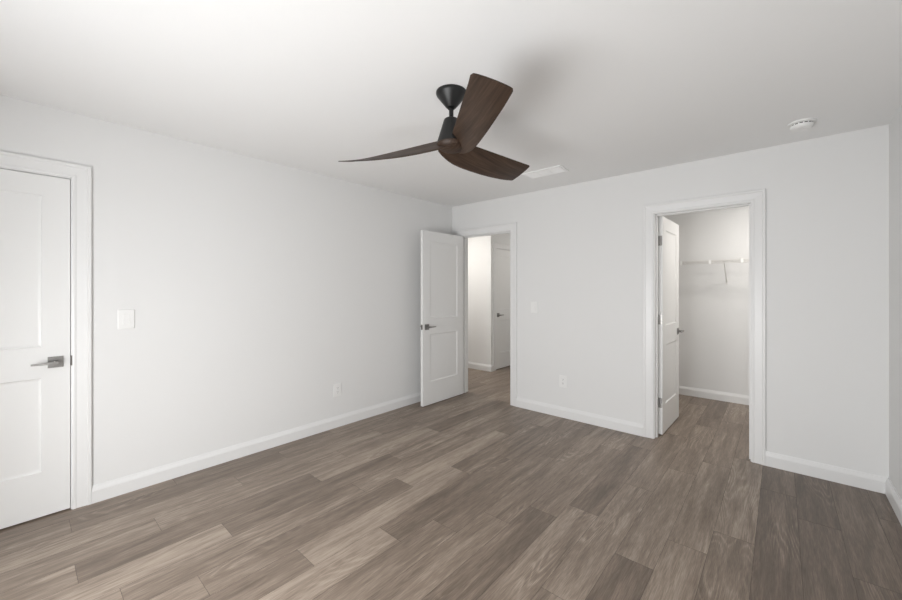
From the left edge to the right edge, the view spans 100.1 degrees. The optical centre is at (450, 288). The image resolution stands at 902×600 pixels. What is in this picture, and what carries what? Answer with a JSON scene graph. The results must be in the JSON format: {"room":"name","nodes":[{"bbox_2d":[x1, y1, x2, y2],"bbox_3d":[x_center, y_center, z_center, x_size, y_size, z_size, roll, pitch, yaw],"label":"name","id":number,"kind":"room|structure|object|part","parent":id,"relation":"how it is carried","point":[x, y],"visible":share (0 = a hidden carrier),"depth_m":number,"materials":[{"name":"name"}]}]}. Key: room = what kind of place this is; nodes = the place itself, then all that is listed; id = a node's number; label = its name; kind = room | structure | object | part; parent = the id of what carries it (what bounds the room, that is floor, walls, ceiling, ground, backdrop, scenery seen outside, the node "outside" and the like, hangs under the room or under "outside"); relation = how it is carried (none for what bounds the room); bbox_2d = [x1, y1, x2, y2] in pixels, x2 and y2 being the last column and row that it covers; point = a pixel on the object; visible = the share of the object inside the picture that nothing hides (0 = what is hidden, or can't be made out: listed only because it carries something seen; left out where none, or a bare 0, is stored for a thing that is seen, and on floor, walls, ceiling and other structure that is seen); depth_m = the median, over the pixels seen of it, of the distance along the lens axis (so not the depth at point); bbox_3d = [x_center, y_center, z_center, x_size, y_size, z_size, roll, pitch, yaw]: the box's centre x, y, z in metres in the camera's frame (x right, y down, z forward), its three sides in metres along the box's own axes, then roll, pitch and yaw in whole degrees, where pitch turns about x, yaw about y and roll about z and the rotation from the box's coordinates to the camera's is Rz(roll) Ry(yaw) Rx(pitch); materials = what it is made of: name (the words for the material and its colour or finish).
{"room":"empty bedroom","nodes":[
{"label":"empty bedroom","id":0,"kind":"room"},
{"bbox_2d":[0,94,451,485],"bbox_3d":[-1.486,0.133,3.381,0.120,2.440,4.664,0,0,41],"label":"wall","id":1,"kind":"structure","parent":0,"point":[254,287],"depth_m":2.96,"materials":[{"name":"white paint"}]},
{"bbox_2d":[0,169,69,528],"bbox_3d":[-2.581,0.335,2.065,0.155,2.016,0.707,0,0,41],"label":"door","id":2,"kind":"structure","parent":1,"relation":"in","point":[34,208],"depth_m":2.21,"materials":[{"name":"white paint"}]},
{"bbox_3d":[-2.379,0.438,2.218,0.052,0.042,0.122,0,0,41],"label":"lever","id":3,"kind":"part","parent":2,"relation":"part of","materials":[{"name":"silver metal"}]},
{"bbox_3d":[-2.375,0.438,2.268,0.008,0.066,0.066,0,0,41],"label":"handle","id":4,"kind":"part","parent":2,"relation":"part of","materials":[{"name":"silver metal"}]},
{"bbox_2d":[0,151,91,508],"bbox_3d":[-2.613,0.292,2.091,0.158,2.122,0.894,0,0,41],"label":"trim","id":5,"kind":"structure","parent":1,"relation":"attached to","point":[80,176],"depth_m":2.34,"materials":[{"name":"white paint"}]},
{"bbox_2d":[118,309,134,328],"bbox_3d":[-2.159,0.201,2.511,0.013,0.128,0.086,0,0,41],"label":"light switch","id":6,"kind":"object","parent":1,"relation":"attached to","point":[126,318],"visible":1,"depth_m":2.51,"materials":[{"name":"white plastic"}]},
{"bbox_2d":[92,392,420,503],"bbox_3d":[-1.434,1.300,3.336,0.018,0.106,4.424,0,0,41],"label":"baseboard","id":7,"kind":"structure","parent":1,"relation":"attached to","point":[113,488],"depth_m":2.98,"materials":[{"name":"white paint"}]},
{"bbox_2d":[333,383,340,396],"bbox_3d":[-1.115,0.991,3.708,0.009,0.128,0.086,0,0,41],"label":"wall outlet","id":8,"kind":"object","parent":1,"relation":"attached to","point":[336,387],"visible":1,"depth_m":3.70,"materials":[{"name":"white plastic"}]},
{"bbox_2d":[0,366,901,599],"bbox_3d":[0.425,1.393,3.650,5.477,0.080,7.584,0,0,41],"label":"floor","id":9,"kind":"structure","parent":0,"point":[474,494],"depth_m":2.19,"materials":[{"name":"grey wood"}]},
{"bbox_2d":[0,0,901,206],"bbox_3d":[0.425,-1.137,3.650,5.477,0.100,7.584,0,0,41],"label":"ceiling","id":10,"kind":"structure","parent":0,"point":[602,89],"depth_m":1.90,"materials":[{"name":"white paint"}]},
{"bbox_2d":[338,73,529,180],"bbox_3d":[0.071,-0.904,2.183,1.202,0.367,1.093,0,0,41],"label":"ceiling fan","id":11,"kind":"object","parent":10,"relation":"hanging from","point":[483,99],"visible":1,"depth_m":2.02,"materials":[{"name":"brown wood"}]},
{"bbox_3d":[-0.298,-0.779,2.166,0.705,0.118,0.169,0,0,16],"label":"blade","id":12,"kind":"part","parent":11,"relation":"part of","materials":[{"name":"brown wood"}]},
{"bbox_3d":[0.082,-0.786,1.786,0.169,0.102,0.705,0,0,-14],"label":"blade","id":13,"kind":"part","parent":11,"relation":"part of","materials":[{"name":"brown wood"}]},
{"bbox_3d":[0.221,-0.780,2.304,0.705,0.116,0.169,0,0,-44],"label":"blade","id":14,"kind":"part","parent":11,"relation":"part of","materials":[{"name":"brown wood"}]},
{"bbox_2d":[522,165,568,178],"bbox_3d":[0.875,-1.080,3.505,0.380,0.013,0.188,0,0,41],"label":"ceiling vent","id":15,"kind":"object","parent":10,"relation":"in","point":[555,169],"visible":1,"depth_m":3.48,"materials":[{"name":"white metal"}]},
{"bbox_3d":[0.788,-1.080,3.581,0.106,0.012,0.142,0,0,41],"label":"louver panel","id":16,"kind":"part","parent":15,"relation":"part of","materials":[{"name":"white metal"}]},
{"bbox_3d":[0.875,-1.080,3.505,0.100,0.012,0.142,0,0,41],"label":"louver panel","id":17,"kind":"part","parent":15,"relation":"part of","materials":[{"name":"white metal"}]},
{"bbox_3d":[0.961,-1.080,3.430,0.106,0.012,0.142,0,0,41],"label":"louver panel","id":18,"kind":"part","parent":15,"relation":"part of","materials":[{"name":"white metal"}]},
{"bbox_2d":[788,118,816,131],"bbox_3d":[2.289,-1.064,2.464,0.140,0.046,0.140,0,0,41],"label":"smoke detector","id":19,"kind":"object","parent":10,"relation":"attached to","point":[806,123],"visible":1,"depth_m":2.43,"materials":[{"name":"white plastic"}]},
{"bbox_2d":[468,236,484,363],"bbox_3d":[0.226,0.133,6.642,1.000,2.440,0.120,0,0,41],"label":"wall","id":20,"kind":"structure","parent":0,"point":[476,245],"depth_m":6.38,"materials":[{"name":"white paint"}]},
{"bbox_2d":[485,233,509,364],"bbox_3d":[1.138,0.133,6.834,0.120,2.440,1.610,0,0,41],"label":"wall","id":21,"kind":"structure","parent":0,"point":[500,238],"depth_m":6.22,"materials":[{"name":"white paint"}]},
{"bbox_2d":[468,361,493,371],"bbox_3d":[0.871,1.300,6.277,2.450,0.106,2.800,0,0,41],"label":"baseboard","id":22,"kind":"structure","parent":21,"relation":"attached to","point":[473,365],"depth_m":6.30,"materials":[{"name":"white paint"}]},
{"bbox_2d":[493,242,509,370],"bbox_3d":[0.936,0.292,6.603,0.158,2.122,0.887,0,0,41],"label":"trim","id":23,"kind":"structure","parent":21,"relation":"attached to","point":[495,245],"depth_m":6.24,"materials":[{"name":"white paint"}]},
{"bbox_2d":[496,249,509,368],"bbox_3d":[0.988,0.335,6.556,0.095,2.016,0.700,0,0,41],"label":"door","id":24,"kind":"structure","parent":21,"relation":"in","point":[502,256],"depth_m":6.47,"materials":[{"name":"white paint"}]},
{"bbox_2d":[452,124,888,477],"bbox_3d":[1.493,0.133,3.795,3.821,2.440,0.120,0,0,41],"label":"wall","id":25,"kind":"structure","parent":0,"point":[580,245],"depth_m":2.88,"materials":[{"name":"white paint"}]},
{"bbox_2d":[420,230,462,406],"bbox_3d":[-0.093,0.335,4.593,0.155,2.016,0.737,0,0,41],"label":"door","id":26,"kind":"structure","parent":25,"relation":"in","point":[441,326],"depth_m":4.55,"materials":[{"name":"white paint"}]},
{"bbox_2d":[456,222,516,406],"bbox_3d":[0.458,0.292,4.699,0.914,2.122,0.158,0,0,41],"label":"trim","id":27,"kind":"structure","parent":25,"relation":"attached to","point":[511,228],"depth_m":4.40,"materials":[{"name":"white paint"}]},
{"bbox_2d":[559,375,566,387],"bbox_3d":[1.182,0.975,3.981,0.086,0.128,0.009,0,0,41],"label":"wall outlet","id":28,"kind":"object","parent":25,"relation":"attached to","point":[562,379],"visible":1,"depth_m":3.98,"materials":[{"name":"white plastic"}]},
{"bbox_2d":[658,216,683,434],"bbox_3d":[2.160,0.335,3.739,0.155,2.016,0.685,0,0,42],"label":"door","id":29,"kind":"structure","parent":25,"relation":"in","point":[668,231],"depth_m":3.68,"materials":[{"name":"white paint"}]},
{"bbox_2d":[516,397,887,493],"bbox_3d":[1.447,1.300,3.743,3.821,0.106,0.018,0,0,41],"label":"baseboard","id":30,"kind":"structure","parent":25,"relation":"attached to","point":[867,481],"depth_m":2.83,"materials":[{"name":"white paint"}]},
{"bbox_2d":[643,189,765,465],"bbox_3d":[2.135,0.292,3.234,0.864,2.122,0.158,0,0,41],"label":"trim","id":31,"kind":"structure","parent":25,"relation":"attached to","point":[755,199],"depth_m":3.00,"materials":[{"name":"white paint"}]},
{"bbox_2d":[663,206,748,395],"bbox_3d":[3.417,0.133,4.543,1.907,2.440,0.120,0,0,41],"label":"wall","id":32,"kind":"structure","parent":0,"point":[713,314],"depth_m":4.63,"materials":[{"name":"white paint"}]},
{"bbox_2d":[679,258,748,284],"bbox_3d":[3.320,-0.198,4.341,1.779,0.291,0.314,0,0,41],"label":"wire shelf","id":33,"kind":"object","parent":32,"relation":"attached to","point":[742,260],"visible":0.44,"depth_m":4.43,"materials":[{"name":"white metal"}]},
{"bbox_2d":[679,386,748,404],"bbox_3d":[2.861,1.300,3.815,1.787,0.106,1.710,0,0,41],"label":"baseboard","id":34,"kind":"structure","parent":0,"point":[696,392],"depth_m":4.61,"materials":[{"name":"white paint"}]},
{"bbox_2d":[889,105,901,499],"bbox_3d":[2.083,0.133,1.477,0.120,2.440,6.494,0,0,41],"label":"wall","id":35,"kind":"structure","parent":0,"point":[895,126],"depth_m":2.35,"materials":[{"name":"white paint"}]},
{"bbox_2d":[885,478,901,525],"bbox_3d":[1.429,1.300,0.833,0.018,0.106,4.424,0,0,41],"label":"baseboard","id":36,"kind":"structure","parent":35,"relation":"attached to","point":[891,493],"depth_m":2.31,"materials":[{"name":"white paint"}]}
]}

